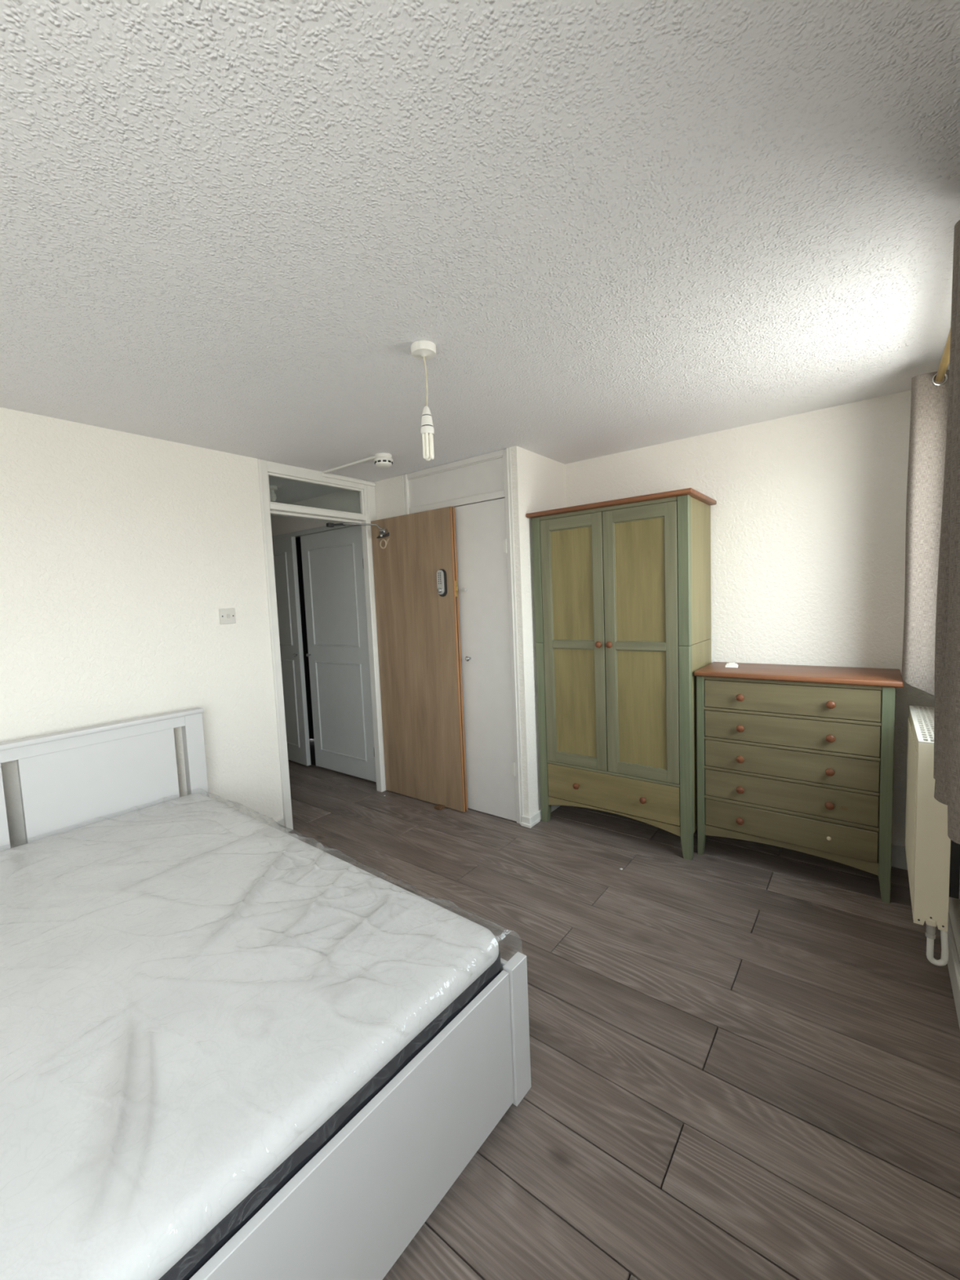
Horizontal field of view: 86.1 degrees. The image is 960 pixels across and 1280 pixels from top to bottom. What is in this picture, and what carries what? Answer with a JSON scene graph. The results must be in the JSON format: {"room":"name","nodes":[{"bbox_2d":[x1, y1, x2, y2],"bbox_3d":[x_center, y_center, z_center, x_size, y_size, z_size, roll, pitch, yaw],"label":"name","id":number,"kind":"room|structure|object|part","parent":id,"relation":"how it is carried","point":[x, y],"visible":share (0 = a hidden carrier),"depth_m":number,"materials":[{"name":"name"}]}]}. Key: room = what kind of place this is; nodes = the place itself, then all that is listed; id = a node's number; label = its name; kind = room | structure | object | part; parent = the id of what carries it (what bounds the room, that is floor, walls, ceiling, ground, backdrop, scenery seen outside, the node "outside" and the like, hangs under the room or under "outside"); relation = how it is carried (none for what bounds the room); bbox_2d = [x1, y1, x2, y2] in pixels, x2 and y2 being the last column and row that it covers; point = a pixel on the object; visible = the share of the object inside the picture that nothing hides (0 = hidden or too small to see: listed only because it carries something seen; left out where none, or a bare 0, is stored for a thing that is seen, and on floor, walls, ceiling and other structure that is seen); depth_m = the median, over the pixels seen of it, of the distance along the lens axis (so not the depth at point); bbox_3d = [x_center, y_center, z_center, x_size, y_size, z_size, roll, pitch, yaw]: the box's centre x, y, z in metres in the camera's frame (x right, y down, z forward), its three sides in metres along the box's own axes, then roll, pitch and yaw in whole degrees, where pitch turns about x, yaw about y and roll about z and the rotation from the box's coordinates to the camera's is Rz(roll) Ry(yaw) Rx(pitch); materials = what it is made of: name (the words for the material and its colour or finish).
{"room":"bedroom","nodes":[
{"label":"bedroom","id":0,"kind":"room"},
{"bbox_2d":[0,407,284,848],"bbox_3d":[-2.283,0.211,1.851,0.100,2.270,3.246,1,6,37],"label":"wall","id":1,"kind":"structure","parent":0,"point":[121,553],"depth_m":2.52,"materials":[{"name":"white paint"}]},
{"bbox_2d":[218,608,235,624],"bbox_3d":[-1.413,-0.134,2.880,0.015,0.086,0.086,1,6,37],"label":"light switch","id":2,"kind":"object","parent":1,"relation":"attached to","point":[227,615],"visible":1,"depth_m":2.88,"materials":[{"name":"grey plastic"}]},
{"bbox_2d":[267,818,284,832],"bbox_3d":[-2.189,1.292,1.908,0.014,0.100,3.220,1,6,37],"label":"baseboard","id":3,"kind":"structure","parent":1,"relation":"attached to","point":[281,821],"depth_m":3.15,"materials":[{"name":"paint"}]},
{"bbox_2d":[295,537,314,739],"bbox_3d":[-1.146,-0.051,4.540,2.180,2.270,0.520,1,6,37],"label":"wall","id":4,"kind":"structure","parent":0,"point":[298,544],"depth_m":5.33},
{"bbox_2d":[270,475,404,536],"bbox_3d":[-1.613,-0.031,4.532,2.890,2.270,0.063,1,6,37],"label":"wall","id":5,"kind":"structure","parent":0,"point":[345,500],"depth_m":3.93,"materials":[{"name":"white paint"}]},
{"bbox_2d":[272,536,311,765],"bbox_3d":[-1.834,0.104,4.639,0.785,1.969,0.072,2,6,41],"label":"door","id":6,"kind":"structure","parent":5,"relation":"in","point":[285,558],"depth_m":4.46,"materials":[{"name":"grey paint"}]},
{"bbox_3d":[-1.873,-0.745,4.566,0.589,0.016,0.010,2,6,41],"label":"moulding","id":7,"kind":"part","parent":6,"relation":"part of","materials":[{"name":"grey paint"}]},
{"bbox_3d":[-1.842,0.033,4.628,0.589,0.016,0.010,2,6,41],"label":"moulding","id":8,"kind":"part","parent":6,"relation":"part of","materials":[{"name":"grey paint"}]},
{"bbox_3d":[-1.836,0.178,4.639,0.589,0.016,0.010,2,6,41],"label":"moulding","id":9,"kind":"part","parent":6,"relation":"part of","materials":[{"name":"grey paint"}]},
{"bbox_3d":[-1.641,-0.350,4.409,0.016,0.797,0.010,2,6,41],"label":"moulding","id":10,"kind":"part","parent":6,"relation":"part of","materials":[{"name":"grey paint"}]},
{"bbox_3d":[-1.805,0.929,4.700,0.589,0.016,0.010,2,6,41],"label":"moulding","id":11,"kind":"part","parent":6,"relation":"part of","materials":[{"name":"grey paint"}]},
{"bbox_3d":[-1.604,0.560,4.482,0.016,0.770,0.010,2,6,41],"label":"moulding","id":12,"kind":"part","parent":6,"relation":"part of","materials":[{"name":"grey paint"}]},
{"bbox_2d":[257,458,386,832],"bbox_3d":[-1.695,0.013,4.030,1.852,2.269,0.943,1,6,37],"label":"door frame","id":13,"kind":"structure","parent":5,"relation":"attached to","point":[267,468],"depth_m":3.33,"materials":[{"name":"white paint"}]},
{"bbox_3d":[-1.245,0.069,3.104,0.008,2.268,0.013,1,6,38],"label":"moulding","id":14,"kind":"part","parent":13,"relation":"part of","materials":[{"name":"white paint"}]},
{"bbox_3d":[-0.795,-0.998,3.662,0.008,0.268,0.014,1,6,38],"label":"moulding","id":15,"kind":"part","parent":13,"relation":"part of","materials":[{"name":"white paint"}]},
{"bbox_2d":[300,524,376,782],"bbox_3d":[-1.150,0.116,4.144,0.793,1.969,0.072,1,6,37],"label":"door","id":16,"kind":"structure","parent":5,"relation":"in","point":[333,570],"depth_m":4.12,"materials":[{"name":"grey paint"}]},
{"bbox_3d":[-1.403,-0.349,4.278,0.016,0.797,0.010,1,6,38],"label":"moulding","id":17,"kind":"part","parent":16,"relation":"part of","materials":[{"name":"grey paint"}]},
{"bbox_3d":[-1.366,0.560,4.351,0.016,0.770,0.010,1,6,38],"label":"moulding","id":18,"kind":"part","parent":16,"relation":"part of","materials":[{"name":"grey paint"}]},
{"bbox_3d":[-1.192,-0.734,4.072,0.589,0.016,0.010,1,6,38],"label":"moulding","id":19,"kind":"part","parent":16,"relation":"part of","materials":[{"name":"grey paint"}]},
{"bbox_3d":[-1.160,0.044,4.135,0.589,0.016,0.010,1,6,38],"label":"moulding","id":20,"kind":"part","parent":16,"relation":"part of","materials":[{"name":"grey paint"}]},
{"bbox_3d":[-1.154,0.190,4.146,0.589,0.016,0.010,1,6,38],"label":"moulding","id":21,"kind":"part","parent":16,"relation":"part of","materials":[{"name":"grey paint"}]},
{"bbox_3d":[-1.124,0.941,4.206,0.589,0.016,0.010,1,6,38],"label":"moulding","id":22,"kind":"part","parent":16,"relation":"part of","materials":[{"name":"grey paint"}]},
{"bbox_3d":[-0.949,-0.340,3.929,0.016,0.797,0.010,1,6,38],"label":"moulding","id":23,"kind":"part","parent":16,"relation":"part of","materials":[{"name":"grey paint"}]},
{"bbox_3d":[-0.912,0.570,4.002,0.016,0.770,0.010,1,6,38],"label":"moulding","id":24,"kind":"part","parent":16,"relation":"part of","materials":[{"name":"grey paint"}]},
{"bbox_2d":[322,473,375,486],"bbox_3d":[-0.890,-1.095,3.524,0.018,0.019,0.440,1,6,37],"label":"cable trunking","id":25,"kind":"object","parent":5,"relation":"attached to","point":[325,475],"visible":1,"depth_m":3.51,"materials":[{"name":"white plastic"}]},
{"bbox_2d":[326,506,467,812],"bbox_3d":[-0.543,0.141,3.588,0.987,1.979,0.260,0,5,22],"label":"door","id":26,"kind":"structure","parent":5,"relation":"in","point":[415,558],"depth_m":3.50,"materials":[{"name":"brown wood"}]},
{"bbox_3d":[-0.814,-0.791,3.596,0.288,0.067,0.019,-2,5,5],"label":"closer arm","id":27,"kind":"part","parent":26,"relation":"part of","materials":[{"name":"silver metal"}]},
{"bbox_2d":[402,447,523,824],"bbox_3d":[-0.118,0.001,3.368,0.899,2.269,0.064,1,6,37],"label":"frame","id":28,"kind":"object","parent":5,"relation":"attached to","point":[487,477],"visible":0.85,"depth_m":3.16,"materials":[{"name":"white paint"}]},
{"bbox_3d":[-0.162,-0.995,3.294,0.800,0.200,0.020,1,6,38],"label":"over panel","id":29,"kind":"part","parent":28,"relation":"part of","materials":[{"name":"white paint"}]},
{"bbox_3d":[0.204,0.011,3.087,0.008,2.269,0.010,1,6,38],"label":"moulding","id":30,"kind":"part","parent":28,"relation":"part of","materials":[{"name":"white paint"}]},
{"bbox_3d":[0.216,0.011,3.081,0.019,2.269,0.005,1,6,38],"label":"moulding","id":31,"kind":"part","parent":28,"relation":"part of","materials":[{"name":"white paint"}]},
{"bbox_2d":[454,497,516,821],"bbox_3d":[-0.125,0.139,3.366,0.802,1.984,0.072,1,6,37],"label":"door","id":32,"kind":"structure","parent":5,"relation":"in","point":[482,551],"depth_m":3.24,"materials":[{"name":"white paint"}]},
{"bbox_3d":[-0.075,0.120,3.304,0.032,0.032,0.037,1,6,38],"label":"knob","id":33,"kind":"part","parent":32,"relation":"part of","materials":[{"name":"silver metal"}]},
{"bbox_2d":[0,0,959,504],"bbox_3d":[-1.627,-1.054,2.138,5.950,0.150,4.920,1,6,37],"label":"ceiling","id":34,"kind":"structure","parent":0,"point":[228,226],"depth_m":1.17,"materials":[{"name":"white paint"}]},
{"bbox_2d":[269,485,277,502],"bbox_3d":[-1.510,-1.055,3.727,0.090,0.110,0.090,1,6,37],"label":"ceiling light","id":35,"kind":"object","parent":34,"relation":"attached to","point":[272,488],"visible":0.64,"depth_m":3.71,"materials":[{"name":"white plastic"}]},
{"bbox_3d":[-1.510,-1.042,3.728,0.068,0.084,0.068,1,6,38],"label":"bulb","id":36,"kind":"part","parent":35,"relation":"part of","materials":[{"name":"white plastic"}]},
{"bbox_2d":[322,455,374,473],"bbox_3d":[-0.823,-1.090,3.206,0.516,0.014,0.016,1,6,37],"label":"cable trunking","id":37,"kind":"object","parent":34,"relation":"attached to","point":[371,457],"visible":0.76,"depth_m":3.19,"materials":[{"name":"white plastic"}]},
{"bbox_2d":[373,453,393,467],"bbox_3d":[-0.572,-1.060,3.048,0.112,0.068,0.112,1,6,37],"label":"smoke detector","id":38,"kind":"object","parent":34,"relation":"attached to","point":[381,460],"visible":1,"depth_m":3.01,"materials":[{"name":"white plastic"}]},
{"bbox_2d":[410,340,435,461],"bbox_3d":[-0.186,-0.817,1.779,0.086,0.380,0.086,1,6,37],"label":"pendant light","id":39,"kind":"object","parent":34,"relation":"hanging from","point":[424,350],"visible":1,"depth_m":1.77,"materials":[{"name":"white plastic"}]},
{"bbox_3d":[-0.186,-0.885,1.775,0.008,0.180,0.011,1,6,38],"label":"cord","id":40,"kind":"part","parent":39,"relation":"part of","materials":[{"name":"white plastic"}]},
{"bbox_3d":[-0.183,-0.726,1.786,0.047,0.023,0.047,1,6,38],"label":"bulb","id":41,"kind":"part","parent":39,"relation":"part of","materials":[{"name":"white plastic"}]},
{"bbox_2d":[511,445,565,817],"bbox_3d":[0.448,-0.020,3.340,0.040,2.270,0.683,1,6,37],"label":"wall","id":42,"kind":"structure","parent":0,"point":[538,481],"depth_m":3.11,"materials":[{"name":"white paint"}]},
{"bbox_2d":[520,804,561,828],"bbox_3d":[0.456,1.086,3.366,0.072,0.062,0.587,1,6,37],"label":"baseboard","id":43,"kind":"structure","parent":42,"relation":"attached to","point":[526,821],"depth_m":3.16,"materials":[{"name":"white paint"}]},
{"bbox_2d":[284,738,959,1279],"bbox_3d":[-1.529,1.342,2.330,5.950,0.120,4.920,1,6,37],"label":"floor","id":44,"kind":"structure","parent":0,"point":[744,1057],"depth_m":1.54,"materials":[{"name":"grey wood"}]},
{"bbox_2d":[0,706,531,1279],"bbox_3d":[-1.114,0.878,1.476,2.021,0.905,1.482,1,6,39],"label":"frame","id":45,"kind":"object","parent":44,"relation":"on","point":[353,1210],"visible":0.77,"depth_m":1.18,"materials":[{"name":"white wood"}]},
{"bbox_3d":[-2.071,0.805,1.840,0.036,0.592,0.574,1,6,39],"label":"headboard panel","id":46,"kind":"part","parent":45,"relation":"part of","materials":[{"name":"white wood"}]},
{"bbox_3d":[-1.890,0.457,2.058,0.050,0.051,1.304,1,6,39],"label":"headboard rail","id":47,"kind":"part","parent":45,"relation":"part of","materials":[{"name":"white wood"}]},
{"bbox_3d":[-1.679,0.750,2.324,0.036,0.592,0.574,1,6,39],"label":"headboard panel","id":48,"kind":"part","parent":45,"relation":"part of","materials":[{"name":"white wood"}]},
{"bbox_3d":[-1.438,0.810,2.628,0.054,0.883,0.083,1,6,39],"label":"headboard post","id":49,"kind":"part","parent":45,"relation":"part of","materials":[{"name":"white wood"}]},
{"bbox_2d":[0,788,514,1279],"bbox_3d":[-1.090,0.912,1.456,1.938,0.241,1.458,1,6,39],"label":"mattress","id":50,"kind":"object","parent":45,"relation":"on","point":[197,995],"visible":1,"depth_m":1.13,"materials":[{"name":"white fabric"}]},
{"bbox_3d":[-0.332,1.115,0.870,0.020,0.367,1.306,1,6,39],"label":"footboard","id":51,"kind":"part","parent":45,"relation":"part of","materials":[{"name":"white wood"}]},
{"bbox_3d":[-0.643,1.052,2.040,1.929,0.330,0.018,1,6,39],"label":"rail","id":52,"kind":"part","parent":45,"relation":"part of","materials":[{"name":"white wood"}]},
{"bbox_3d":[0.102,1.058,1.402,0.030,0.388,0.071,1,6,39],"label":"foot post","id":53,"kind":"part","parent":45,"relation":"part of","materials":[{"name":"white wood"}]},
{"bbox_2d":[434,804,444,810],"bbox_3d":[-0.273,1.128,3.471,0.055,0.020,0.050,1,6,37],"label":"wedge","id":54,"kind":"object","parent":44,"relation":"on","point":[439,806],"visible":1,"depth_m":3.46,"materials":[{"name":"brown wood"}]},
{"bbox_2d":[525,488,716,860],"bbox_3d":[0.834,0.178,3.035,0.945,1.893,0.499,1,6,37],"label":"wardrobe","id":55,"kind":"object","parent":44,"relation":"on","point":[622,587],"visible":0.99,"depth_m":2.81,"materials":[{"name":"green wood"}]},
{"bbox_3d":[0.357,-0.358,3.102,0.054,0.748,0.045,1,6,38],"label":"post","id":56,"kind":"part","parent":55,"relation":"part of","materials":[{"name":"green wood"}]},
{"bbox_3d":[0.395,0.573,3.177,0.054,1.119,0.045,1,6,38],"label":"post","id":57,"kind":"part","parent":55,"relation":"part of","materials":[{"name":"green wood"}]},
{"bbox_3d":[0.515,-0.671,2.931,0.268,0.066,0.022,1,6,38],"label":"rail","id":58,"kind":"part","parent":55,"relation":"part of","materials":[{"name":"green wood"}]},
{"bbox_3d":[0.532,-0.317,2.962,0.268,0.644,0.008,1,6,38],"label":"panel","id":59,"kind":"part","parent":55,"relation":"part of","materials":[{"name":"green wood"}]},
{"bbox_3d":[0.544,0.025,2.987,0.268,0.044,0.022,1,6,38],"label":"rail","id":60,"kind":"part","parent":55,"relation":"part of","materials":[{"name":"green wood"}]},
{"bbox_3d":[0.559,0.363,3.016,0.268,0.634,0.008,1,6,38],"label":"panel","id":61,"kind":"part","parent":55,"relation":"part of","materials":[{"name":"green wood"}]},
{"bbox_3d":[0.567,0.860,3.027,0.037,0.037,0.039,1,6,38],"label":"knob","id":62,"kind":"part","parent":55,"relation":"part of","materials":[{"name":"orange wood"}]},
{"bbox_3d":[0.572,0.710,3.042,0.268,0.062,0.022,1,6,38],"label":"rail","id":63,"kind":"part","parent":55,"relation":"part of","materials":[{"name":"green wood"}]},
{"bbox_3d":[0.661,0.025,2.859,0.037,0.037,0.039,1,6,38],"label":"knob","id":64,"kind":"part","parent":55,"relation":"part of","materials":[{"name":"orange wood"}]},
{"bbox_3d":[0.675,-0.713,2.811,0.793,0.020,0.026,1,6,38],"label":"rail","id":65,"kind":"part","parent":55,"relation":"part of","materials":[{"name":"green wood"}]},
{"bbox_3d":[0.710,0.026,2.822,0.037,0.037,0.039,1,6,38],"label":"knob","id":66,"kind":"part","parent":55,"relation":"part of","materials":[{"name":"orange wood"}]},
{"bbox_3d":[0.734,0.752,2.928,0.793,0.014,0.028,1,6,38],"label":"rail","id":67,"kind":"part","parent":55,"relation":"part of","materials":[{"name":"green wood"}]},
{"bbox_3d":[0.737,0.866,2.934,0.787,0.207,0.020,1,6,38],"label":"drawer","id":68,"kind":"part","parent":55,"relation":"part of","materials":[{"name":"green wood"}]},
{"bbox_3d":[0.829,-0.664,2.690,0.273,0.066,0.022,1,6,38],"label":"rail","id":69,"kind":"part","parent":55,"relation":"part of","materials":[{"name":"green wood"}]},
{"bbox_3d":[0.845,-0.311,2.721,0.273,0.644,0.008,1,6,38],"label":"panel","id":70,"kind":"part","parent":55,"relation":"part of","materials":[{"name":"green wood"}]},
{"bbox_3d":[0.858,0.032,2.746,0.273,0.044,0.022,1,6,38],"label":"rail","id":71,"kind":"part","parent":55,"relation":"part of","materials":[{"name":"green wood"}]},
{"bbox_3d":[0.873,0.369,2.776,0.273,0.634,0.008,1,6,38],"label":"panel","id":72,"kind":"part","parent":55,"relation":"part of","materials":[{"name":"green wood"}]},
{"bbox_3d":[0.885,0.716,2.801,0.273,0.062,0.022,1,6,38],"label":"rail","id":73,"kind":"part","parent":55,"relation":"part of","materials":[{"name":"green wood"}]},
{"bbox_3d":[0.884,0.866,2.784,0.037,0.037,0.039,1,6,38],"label":"knob","id":74,"kind":"part","parent":55,"relation":"part of","materials":[{"name":"orange wood"}]},
{"bbox_3d":[1.029,-0.344,2.587,0.054,0.748,0.045,1,6,38],"label":"post","id":75,"kind":"part","parent":55,"relation":"part of","materials":[{"name":"green wood"}]},
{"bbox_3d":[1.067,0.587,2.661,0.054,1.119,0.045,1,6,38],"label":"post","id":76,"kind":"part","parent":55,"relation":"part of","materials":[{"name":"green wood"}]},
{"bbox_3d":[1.178,-0.364,2.759,0.016,0.748,0.412,1,6,38],"label":"panel","id":77,"kind":"part","parent":55,"relation":"part of","materials":[{"name":"green wood"}]},
{"bbox_3d":[1.214,0.510,2.829,0.016,1.003,0.412,1,6,38],"label":"panel","id":78,"kind":"part","parent":55,"relation":"part of","materials":[{"name":"green wood"}]},
{"bbox_2d":[693,662,903,903],"bbox_3d":[1.565,0.640,2.577,0.832,0.986,0.414,1,6,37],"label":"dresser","id":79,"kind":"object","parent":44,"relation":"on","point":[796,757],"visible":1,"depth_m":2.41,"materials":[{"name":"green wood"}]},
{"bbox_3d":[1.164,0.660,2.701,0.036,0.960,0.042,1,6,38],"label":"post","id":80,"kind":"part","parent":79,"relation":"part of","materials":[{"name":"green wood"}]},
{"bbox_2d":[724,662,737,667],"bbox_3d":[1.326,0.132,2.708,0.060,0.024,0.040,0,5,31],"label":"box","id":81,"kind":"object","parent":79,"relation":"on","point":[728,664],"visible":1,"depth_m":2.69,"materials":[{"name":"white plastic"}]},
{"bbox_3d":[1.326,0.126,2.708,0.052,0.011,0.032,0,5,31],"label":"lid","id":82,"kind":"part","parent":81,"relation":"part of","materials":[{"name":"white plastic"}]},
{"bbox_3d":[1.302,0.905,2.572,0.037,0.037,0.039,1,6,39],"label":"knob","id":83,"kind":"part","parent":79,"relation":"part of","materials":[{"name":"orange wood"}]},
{"bbox_3d":[1.297,0.746,2.561,0.037,0.037,0.039,1,6,38],"label":"knob","id":84,"kind":"part","parent":79,"relation":"part of","materials":[{"name":"orange wood"}]},
{"bbox_3d":[1.291,0.590,2.549,0.037,0.037,0.039,1,6,38],"label":"knob","id":85,"kind":"part","parent":79,"relation":"part of","materials":[{"name":"orange wood"}]},
{"bbox_3d":[1.285,0.436,2.537,0.037,0.037,0.039,1,6,38],"label":"knob","id":86,"kind":"part","parent":79,"relation":"part of","materials":[{"name":"orange wood"}]},
{"bbox_3d":[1.278,0.283,2.524,0.037,0.037,0.039,1,6,38],"label":"knob","id":87,"kind":"part","parent":79,"relation":"part of","materials":[{"name":"orange wood"}]},
{"bbox_3d":[1.467,0.823,2.478,0.721,0.015,0.029,1,6,38],"label":"rail","id":88,"kind":"part","parent":79,"relation":"part of","materials":[{"name":"green wood"}]},
{"bbox_3d":[1.561,0.890,2.598,0.715,0.139,0.329,1,6,39],"label":"drawer","id":89,"kind":"part","parent":79,"relation":"part of","materials":[{"name":"green wood"}]},
{"bbox_3d":[1.461,0.666,2.466,0.721,0.013,0.029,1,6,38],"label":"rail","id":90,"kind":"part","parent":79,"relation":"part of","materials":[{"name":"green wood"}]},
{"bbox_3d":[1.556,0.731,2.592,0.715,0.138,0.329,1,6,38],"label":"drawer","id":91,"kind":"part","parent":79,"relation":"part of","materials":[{"name":"green wood"}]},
{"bbox_3d":[1.550,0.575,2.580,0.715,0.136,0.329,1,6,38],"label":"drawer","id":92,"kind":"part","parent":79,"relation":"part of","materials":[{"name":"green wood"}]},
{"bbox_3d":[1.454,0.511,2.454,0.721,0.013,0.029,1,6,38],"label":"rail","id":93,"kind":"part","parent":79,"relation":"part of","materials":[{"name":"green wood"}]},
{"bbox_3d":[1.448,0.357,2.441,0.721,0.013,0.029,1,6,38],"label":"rail","id":94,"kind":"part","parent":79,"relation":"part of","materials":[{"name":"green wood"}]},
{"bbox_3d":[1.544,0.421,2.567,0.715,0.136,0.329,1,6,38],"label":"drawer","id":95,"kind":"part","parent":79,"relation":"part of","materials":[{"name":"green wood"}]},
{"bbox_3d":[1.537,0.266,2.555,0.715,0.138,0.329,1,6,38],"label":"drawer","id":96,"kind":"part","parent":79,"relation":"part of","materials":[{"name":"green wood"}]},
{"bbox_3d":[1.442,0.198,2.429,0.721,0.019,0.027,1,6,38],"label":"rail","id":97,"kind":"part","parent":79,"relation":"part of","materials":[{"name":"green wood"}]},
{"bbox_3d":[1.589,0.752,2.337,0.037,0.037,0.039,1,6,38],"label":"knob","id":98,"kind":"part","parent":79,"relation":"part of","materials":[{"name":"orange wood"}]},
{"bbox_3d":[1.583,0.596,2.325,0.037,0.037,0.039,1,6,38],"label":"knob","id":99,"kind":"part","parent":79,"relation":"part of","materials":[{"name":"orange wood"}]},
{"bbox_3d":[1.577,0.442,2.313,0.037,0.037,0.039,1,6,38],"label":"knob","id":100,"kind":"part","parent":79,"relation":"part of","materials":[{"name":"orange wood"}]},
{"bbox_3d":[1.570,0.289,2.300,0.037,0.037,0.039,1,6,38],"label":"knob","id":101,"kind":"part","parent":79,"relation":"part of","materials":[{"name":"orange wood"}]},
{"bbox_3d":[1.674,0.566,2.734,0.761,0.820,0.007,1,6,38],"label":"panel","id":102,"kind":"part","parent":79,"relation":"part of","materials":[{"name":"green wood"}]},
{"bbox_3d":[1.768,0.672,2.237,0.044,0.960,0.042,1,6,38],"label":"post","id":103,"kind":"part","parent":79,"relation":"part of","materials":[{"name":"green wood"}]},
{"bbox_2d":[564,390,934,846],"bbox_3d":[1.396,-0.030,2.978,1.904,2.270,0.100,1,6,37],"label":"wall","id":104,"kind":"structure","parent":0,"point":[808,517],"depth_m":2.65,"materials":[{"name":"white paint"}]},
{"bbox_2d":[891,843,907,870],"bbox_3d":[1.405,1.048,3.018,1.864,0.115,0.016,1,6,37],"label":"baseboard","id":105,"kind":"structure","parent":104,"relation":"attached to","point":[899,860],"depth_m":2.52,"materials":[{"name":"paint"}]},
{"bbox_2d":[948,880,959,961],"bbox_3d":[0.765,0.195,0.499,0.120,2.270,4.820,1,6,37],"label":"wall","id":106,"kind":"structure","parent":0,"point":[953,903],"depth_m":1.83,"materials":[{"name":"white paper"}]},
{"bbox_2d":[904,705,959,966],"bbox_3d":[1.724,0.742,1.967,0.126,0.865,0.634,1,6,37],"label":"radiator","id":107,"kind":"object","parent":106,"relation":"attached to","point":[933,859],"visible":0.94,"depth_m":1.74,"materials":[{"name":"beige metal"}]},
{"bbox_3d":[1.677,0.635,1.994,0.015,0.628,0.622,1,6,38],"label":"panel","id":108,"kind":"part","parent":107,"relation":"part of","materials":[{"name":"beige metal"}]},
{"bbox_2d":[908,705,934,744],"bbox_3d":[1.695,0.314,1.944,0.088,0.006,0.630,1,6,38],"label":"grille","id":109,"kind":"object","parent":107,"relation":"attached to","point":[922,717],"depth_m":1.94,"materials":[{"name":"white metal"}]},
{"bbox_2d":[935,327,951,382],"bbox_3d":[1.378,-0.937,1.440,0.090,0.071,1.850,1,6,37],"label":"pole","id":110,"kind":"object","parent":106,"relation":"attached to","point":[944,362],"visible":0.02,"depth_m":1.81,"materials":[{"name":"gold metal"}]},
{"bbox_2d":[901,369,949,696],"bbox_3d":[1.831,-0.394,2.091,0.181,1.302,0.142,-6,6,-41],"label":"curtain","id":111,"kind":"object","parent":110,"relation":"hanging from","point":[929,397],"visible":0.65,"depth_m":2.05,"materials":[{"name":"grey fabric"}]},
{"bbox_2d":[933,219,959,844],"bbox_3d":[1.042,-0.286,1.053,0.132,1.307,0.517,1,6,37],"label":"curtain","id":112,"kind":"object","parent":110,"relation":"hanging from","point":[947,648],"visible":1,"depth_m":1.13,"materials":[{"name":"grey fabric"}]},
{"bbox_2d":[947,913,959,1028],"bbox_3d":[0.725,1.271,0.587,0.016,0.115,4.680,1,6,37],"label":"baseboard","id":113,"kind":"structure","parent":106,"relation":"attached to","point":[953,963],"depth_m":1.75,"materials":[{"name":"paint"}]}
]}

